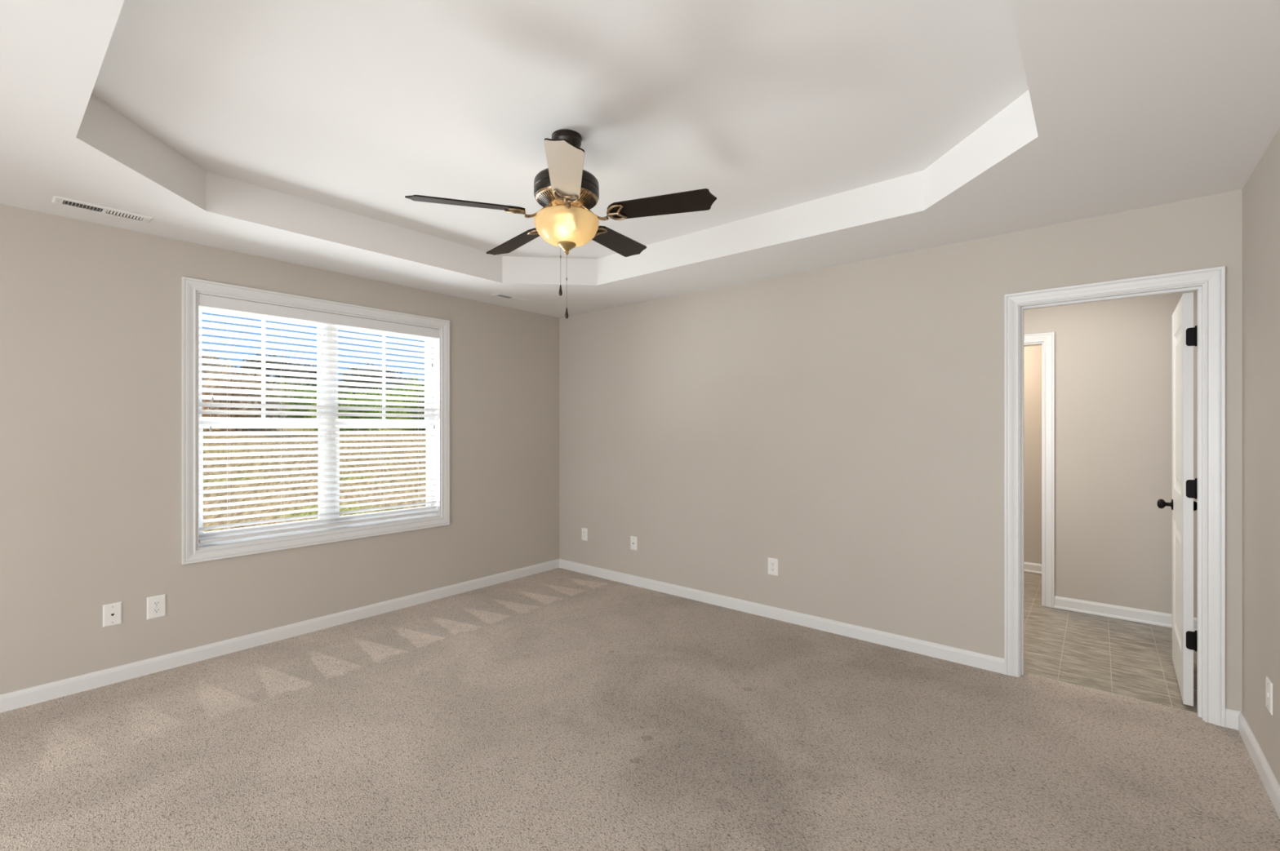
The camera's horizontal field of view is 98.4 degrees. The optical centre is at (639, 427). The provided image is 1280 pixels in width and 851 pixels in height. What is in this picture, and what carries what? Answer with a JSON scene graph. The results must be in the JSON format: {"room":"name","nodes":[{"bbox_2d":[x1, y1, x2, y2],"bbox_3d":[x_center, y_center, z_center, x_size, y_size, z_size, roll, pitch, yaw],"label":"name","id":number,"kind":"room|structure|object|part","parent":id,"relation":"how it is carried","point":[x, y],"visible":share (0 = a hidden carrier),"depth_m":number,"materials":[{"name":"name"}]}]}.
{"room":"empty bedroom","nodes":[
{"label":"empty bedroom","id":0,"kind":"room"},
{"bbox_2d":[0,204,559,694],"bbox_3d":[-2.994,-0.005,2.867,0.160,2.840,6.715,0,0,40],"label":"wall","id":1,"kind":"structure","parent":0,"point":[91,313],"depth_m":3.07,"materials":[{"name":"beige paint"}]},
{"bbox_2d":[102,601,122,627],"bbox_3d":[-2.816,0.998,2.950,0.007,0.118,0.075,0,0,40],"label":"wall plate","id":2,"kind":"object","parent":1,"relation":"attached to","point":[112,613],"visible":1,"depth_m":2.95,"materials":[{"name":"white plastic"}]},
{"bbox_2d":[146,594,165,620],"bbox_3d":[-2.702,1.002,3.087,0.008,0.124,0.082,0,0,40],"label":"power outlet","id":3,"kind":"object","parent":1,"relation":"attached to","point":[156,605],"visible":1,"depth_m":3.08,"materials":[{"name":"white plastic"}]},
{"bbox_2d":[152,608,160,613],"bbox_3d":[-2.700,1.022,3.086,0.002,0.027,0.034,0,0,40],"label":"receptacle","id":4,"kind":"object","parent":3,"relation":"attached to","point":[155,611],"depth_m":3.09,"materials":[{"name":"white plastic"}]},
{"bbox_2d":[152,600,160,606],"bbox_3d":[-2.700,0.983,3.086,0.002,0.027,0.034,0,0,40],"label":"receptacle","id":5,"kind":"object","parent":3,"relation":"attached to","point":[155,603],"depth_m":3.09,"materials":[{"name":"white plastic"}]},
{"bbox_2d":[0,559,559,713],"bbox_3d":[-2.890,1.323,2.856,0.014,0.083,6.600,0,0,40],"label":"baseboard","id":6,"kind":"structure","parent":1,"relation":"attached to","point":[13,700],"depth_m":3.35,"materials":[{"name":"white paint"}]},
{"bbox_2d":[182,276,449,564],"bbox_3d":[-2.147,-0.040,3.873,0.176,1.652,1.695,0,0,40],"label":"window","id":7,"kind":"structure","parent":1,"relation":"in","point":[193,552],"depth_m":3.67,"materials":[{"name":"white paint"}]},
{"bbox_3d":[-2.461,-0.379,3.611,0.021,0.762,0.692,0,0,40],"label":"sash","id":8,"kind":"part","parent":7,"relation":"part of","materials":[{"name":"white plastic"}]},
{"bbox_3d":[-2.442,0.319,3.596,0.021,0.722,0.692,0,0,40],"label":"sash","id":9,"kind":"part","parent":7,"relation":"part of","materials":[{"name":"white plastic"}]},
{"bbox_3d":[-2.451,-0.041,3.603,0.052,1.494,0.736,0,0,40],"label":"frame","id":10,"kind":"part","parent":7,"relation":"part of","materials":[{"name":"white plastic"}]},
{"bbox_2d":[198,293,439,543],"bbox_3d":[-2.118,-0.053,3.848,0.061,1.467,1.537,0,0,40],"label":"window blind","id":11,"kind":"object","parent":7,"relation":"attached to","point":[211,302],"visible":0.94,"depth_m":3.70,"materials":[{"name":"white paint"}]},
{"bbox_3d":[-2.552,-0.363,3.287,0.002,0.705,0.006,0,0,40],"label":"pull cord","id":12,"kind":"part","parent":11,"relation":"part of","materials":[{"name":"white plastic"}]},
{"bbox_3d":[-2.546,-0.448,3.294,0.002,0.535,0.006,0,0,40],"label":"pull cord","id":13,"kind":"part","parent":11,"relation":"part of","materials":[{"name":"white fabric"}]},
{"bbox_3d":[-2.515,-0.030,3.376,0.052,1.410,0.001,0,0,40],"label":"ladder cord","id":14,"kind":"part","parent":11,"relation":"part of","materials":[{"name":"white fabric"}]},
{"bbox_3d":[-2.330,-0.030,3.599,0.052,1.410,0.001,0,0,40],"label":"ladder cord","id":15,"kind":"part","parent":11,"relation":"part of","materials":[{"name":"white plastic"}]},
{"bbox_3d":[-2.121,0.673,3.851,0.050,0.016,1.523,0,0,40],"label":"rail","id":16,"kind":"part","parent":11,"relation":"part of","materials":[{"name":"white paint"}]},
{"bbox_3d":[-1.956,-0.379,4.220,0.021,0.762,0.715,0,0,40],"label":"sash","id":17,"kind":"part","parent":7,"relation":"part of","materials":[{"name":"white plastic"}]},
{"bbox_3d":[-1.946,-0.041,4.212,0.052,1.494,0.759,0,0,40],"label":"frame","id":18,"kind":"part","parent":7,"relation":"part of","materials":[{"name":"white plastic"}]},
{"bbox_3d":[-1.937,0.319,4.205,0.021,0.722,0.715,0,0,40],"label":"sash","id":19,"kind":"part","parent":7,"relation":"part of","materials":[{"name":"white plastic"}]},
{"bbox_2d":[0,0,1279,317],"bbox_3d":[-1.142,-1.175,1.407,4.556,0.200,6.600,0,0,40],"label":"ceiling","id":20,"kind":"structure","parent":0,"point":[823,134],"depth_m":2.20,"materials":[{"name":"white paint"}]},
{"bbox_2d":[51,195,153,222],"bbox_3d":[-2.643,-1.072,2.726,0.116,0.008,0.351,0,0,40],"label":"ceiling vent","id":21,"kind":"object","parent":20,"relation":"in","point":[58,200],"visible":1,"depth_m":2.71,"materials":[{"name":"white metal"}]},
{"bbox_2d":[490,293,530,302],"bbox_3d":[-1.061,-1.071,4.564,0.114,0.007,0.335,0,0,40],"label":"ceiling vent","id":22,"kind":"object","parent":20,"relation":"in","point":[520,300],"visible":1,"depth_m":4.55,"materials":[{"name":"white metal"}]},
{"bbox_2d":[404,128,716,319],"bbox_3d":[-0.333,-0.877,2.468,1.224,0.797,1.234,0,0,40],"label":"ceiling fan","id":23,"kind":"object","parent":20,"relation":"hanging from","point":[566,193],"visible":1,"depth_m":2.33,"materials":[{"name":"brown wood"}]},
{"bbox_3d":[-0.703,-0.911,2.249,0.468,0.056,0.134,0,0,-25],"label":"blade","id":24,"kind":"part","parent":23,"relation":"part of","materials":[{"name":"brown wood"}]},
{"bbox_3d":[-0.607,-0.917,2.733,0.134,0.048,0.468,0,0,-43],"label":"blade","id":25,"kind":"part","parent":23,"relation":"part of","materials":[{"name":"brown wood"}]},
{"bbox_3d":[-0.349,-0.603,2.425,0.015,0.049,0.015,0,0,-17],"label":"pull knob","id":26,"kind":"part","parent":23,"relation":"part of","materials":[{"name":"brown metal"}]},
{"bbox_3d":[-0.272,-0.926,2.008,0.134,0.038,0.468,0,0,-7],"label":"blade","id":27,"kind":"part","parent":23,"relation":"part of","materials":[{"name":"brown wood"}]},
{"bbox_2d":[534,186,597,209],"bbox_3d":[-0.322,-0.982,2.425,0.275,0.049,0.275,0,0,40],"label":"vent","id":28,"kind":"object","parent":23,"relation":"attached to","point":[544,195],"depth_m":2.37,"materials":[{"name":"gold metal"}]},
{"bbox_3d":[-0.322,-0.503,2.425,0.015,0.049,0.015,0,0,6],"label":"pull knob","id":29,"kind":"part","parent":23,"relation":"part of","materials":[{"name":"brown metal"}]},
{"bbox_3d":[-0.322,-0.862,2.425,0.282,0.116,0.282,0,0,40],"label":"lamp shade","id":30,"kind":"part","parent":23,"relation":"part of","materials":[{"name":"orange glass"}]},
{"bbox_3d":[-0.117,-0.939,2.792,0.134,0.046,0.468,0,0,29],"label":"blade","id":31,"kind":"part","parent":23,"relation":"part of","materials":[{"name":"brown wood"}]},
{"bbox_3d":[0.090,-0.944,2.344,0.468,0.054,0.134,0,0,11],"label":"blade","id":32,"kind":"part","parent":23,"relation":"part of","materials":[{"name":"brown wood"}]},
{"bbox_2d":[0,568,1279,850],"bbox_3d":[0.011,1.395,2.214,5.300,0.060,9.315,0,0,40],"label":"floor","id":33,"kind":"structure","parent":0,"point":[558,709],"depth_m":2.38,"materials":[{"name":"beige carpet"}]},
{"bbox_2d":[559,189,1242,711],"bbox_3d":[1.286,-0.005,3.755,5.616,2.840,0.115,0,0,40],"label":"wall","id":34,"kind":"structure","parent":0,"point":[842,425],"depth_m":3.62,"materials":[{"name":"beige paint"}]},
{"bbox_2d":[582,528,587,541],"bbox_3d":[-0.521,0.999,5.173,0.074,0.117,0.008,0,0,40],"label":"power outlet","id":35,"kind":"object","parent":34,"relation":"attached to","point":[584,531],"visible":1,"depth_m":5.17,"materials":[{"name":"white plastic"}]},
{"bbox_2d":[630,536,637,551],"bbox_3d":[-0.057,1.003,4.785,0.074,0.117,0.012,0,0,40],"label":"wall plate","id":36,"kind":"object","parent":34,"relation":"attached to","point":[633,540],"visible":1,"depth_m":4.78,"materials":[{"name":"white plastic"}]},
{"bbox_2d":[768,557,777,576],"bbox_3d":[0.951,0.996,3.953,0.080,0.120,0.008,0,0,40],"label":"power outlet","id":37,"kind":"object","parent":34,"relation":"attached to","point":[772,562],"visible":1,"depth_m":3.95,"materials":[{"name":"white plastic"}]},
{"bbox_2d":[559,559,1240,730],"bbox_3d":[0.960,1.323,3.942,4.556,0.083,0.014,0,0,40],"label":"baseboard","id":38,"kind":"structure","parent":34,"relation":"attached to","point":[983,661],"depth_m":3.72,"materials":[{"name":"white paint"}]},
{"bbox_2d":[1004,266,1225,727],"bbox_3d":[2.606,0.314,3.105,0.845,2.101,0.836,0,0,40],"label":"door","id":39,"kind":"structure","parent":34,"relation":"in","point":[1208,335],"depth_m":2.69,"materials":[{"name":"white paint"}]},
{"bbox_3d":[3.045,0.444,3.204,0.068,0.062,0.062,0,0,40],"label":"knob","id":40,"kind":"part","parent":39,"relation":"part of","materials":[{"name":"black metal"}]},
{"bbox_3d":[3.123,0.444,3.139,0.068,0.062,0.062,0,0,40],"label":"knob","id":41,"kind":"part","parent":39,"relation":"part of","materials":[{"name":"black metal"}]},
{"bbox_2d":[1023,345,1041,564],"bbox_3d":[4.074,0.120,4.960,2.550,2.590,0.100,0,0,40],"label":"wall","id":42,"kind":"structure","parent":0,"point":[1032,354],"depth_m":5.21,"materials":[{"name":"beige paint"}]},
{"bbox_2d":[1023,561,1041,574],"bbox_3d":[4.035,1.320,4.913,2.550,0.090,0.022,0,0,40],"label":"baseboard","id":43,"kind":"structure","parent":42,"relation":"attached to","point":[1029,567],"depth_m":5.19,"materials":[{"name":"white paint"}]},
{"bbox_2d":[1023,290,1196,617],"bbox_3d":[3.351,0.120,4.088,2.550,2.590,0.115,0,0,40],"label":"wall","id":44,"kind":"structure","parent":0,"point":[1113,358],"depth_m":3.96,"materials":[{"name":"beige paint"}]},
{"bbox_2d":[1023,332,1054,608],"bbox_3d":[2.828,0.321,4.511,0.897,2.088,0.133,0,0,40],"label":"door frame","id":45,"kind":"structure","parent":44,"relation":"in","point":[1046,340],"depth_m":4.21,"materials":[{"name":"white paint"}]},
{"bbox_2d":[1054,595,1196,631],"bbox_3d":[3.712,1.320,3.700,1.499,0.090,0.022,0,0,40],"label":"baseboard","id":46,"kind":"structure","parent":44,"relation":"attached to","point":[1144,616],"depth_m":3.95,"materials":[{"name":"white paint"}]},
{"bbox_2d":[1242,127,1279,785],"bbox_3d":[0.619,-0.005,-0.128,0.115,2.840,6.715,0,0,40],"label":"wall","id":47,"kind":"structure","parent":0,"point":[1261,191],"depth_m":2.19,"materials":[{"name":"beige paint"}]},
{"bbox_2d":[1238,711,1279,819],"bbox_3d":[0.606,1.323,-0.043,0.014,0.083,6.600,0,0,40],"label":"baseboard","id":48,"kind":"structure","parent":47,"relation":"attached to","point":[1271,784],"depth_m":2.16,"materials":[{"name":"white paint"}]},
{"bbox_2d":[1266,676,1272,715],"bbox_3d":[2.376,1.012,2.089,0.008,0.118,0.080,0,0,40],"label":"wall plate","id":49,"kind":"object","parent":47,"relation":"attached to","point":[1268,684],"visible":1,"depth_m":2.08,"materials":[{"name":"white plastic"}]},
{"label":"outside","id":50,"kind":"structure","parent":0,"visible":0},
{"bbox_2d":[203,428,426,532],"bbox_3d":[-17.623,0.217,32.350,60.000,3.086,70.000,0,0,40],"label":"ground","id":51,"kind":"structure","parent":50,"point":[218,480],"depth_m":12.83,"materials":[{"name":"soil"}]},
{"bbox_2d":[202,348,243,429],"bbox_3d":[-18.020,-1.461,22.633,3.199,3.745,3.191,0,0,40],"label":"tree","id":52,"kind":"object","parent":51,"relation":"on","point":[203,357],"visible":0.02,"depth_m":22.63,"materials":[{"name":"brown plant"}]},
{"bbox_2d":[202,364,293,431],"bbox_3d":[-14.281,-0.861,19.674,3.381,3.010,3.425,0,0,5],"label":"shrub","id":53,"kind":"object","parent":51,"relation":"on","point":[211,372],"visible":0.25,"depth_m":19.09,"materials":[{"name":"brown plant"}]},
{"bbox_2d":[228,353,303,416],"bbox_3d":[-18.559,-1.671,27.388,3.742,4.188,3.506,0,0,40],"label":"tree","id":54,"kind":"object","parent":51,"relation":"on","point":[257,354],"visible":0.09,"depth_m":27.15,"materials":[{"name":"brown plant"}]},
{"bbox_2d":[257,382,316,417],"bbox_3d":[-15.382,-0.780,24.411,3.001,2.564,3.237,0,0,17],"label":"shrub","id":55,"kind":"object","parent":51,"relation":"on","point":[283,383],"visible":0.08,"depth_m":24.10,"materials":[{"name":"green plant"}]},
{"bbox_2d":[285,364,338,405],"bbox_3d":[-19.508,-1.924,33.153,3.608,4.280,3.630,0,0,-16],"label":"tree","id":56,"kind":"object","parent":51,"relation":"on","point":[305,365],"visible":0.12,"depth_m":32.47,"materials":[{"name":"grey plant"}]},
{"bbox_2d":[302,391,395,431],"bbox_3d":[-12.028,-0.400,22.708,3.054,2.323,3.155,0,0,40],"label":"shrub","id":57,"kind":"object","parent":51,"relation":"on","point":[351,393],"visible":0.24,"depth_m":22.35,"materials":[{"name":"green plant"}]},
{"bbox_2d":[337,363,381,412],"bbox_3d":[-16.136,-1.637,31.030,3.496,4.129,3.262,0,0,15],"label":"tree","id":58,"kind":"object","parent":51,"relation":"on","point":[352,375],"visible":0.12,"depth_m":30.54,"materials":[{"name":"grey plant"}]},
{"bbox_2d":[344,387,402,419],"bbox_3d":[-13.122,-0.848,27.863,3.670,2.638,3.332,0,0,40],"label":"shrub","id":59,"kind":"object","parent":51,"relation":"on","point":[380,394],"visible":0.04,"depth_m":27.55,"materials":[{"name":"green plant"}]},
{"bbox_2d":[367,364,409,395],"bbox_3d":[-16.802,-2.092,36.693,3.823,4.168,3.906,0,0,40],"label":"tree","id":60,"kind":"object","parent":51,"relation":"on","point":[388,371],"visible":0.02,"depth_m":36.34,"materials":[{"name":"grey plant"}]},
{"bbox_2d":[388,378,426,431],"bbox_3d":[-9.711,-0.787,24.765,2.850,2.854,2.974,0,0,-5],"label":"shrub","id":61,"kind":"object","parent":51,"relation":"on","point":[411,384],"visible":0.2,"depth_m":24.14,"materials":[{"name":"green plant"}]},
{"bbox_2d":[401,373,424,419],"bbox_3d":[-17.475,-2.091,42.291,3.894,4.044,3.678,0,0,40],"label":"tree","id":62,"kind":"object","parent":51,"relation":"on","point":[411,379],"visible":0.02,"depth_m":41.94,"materials":[{"name":"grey plant"}]}
]}

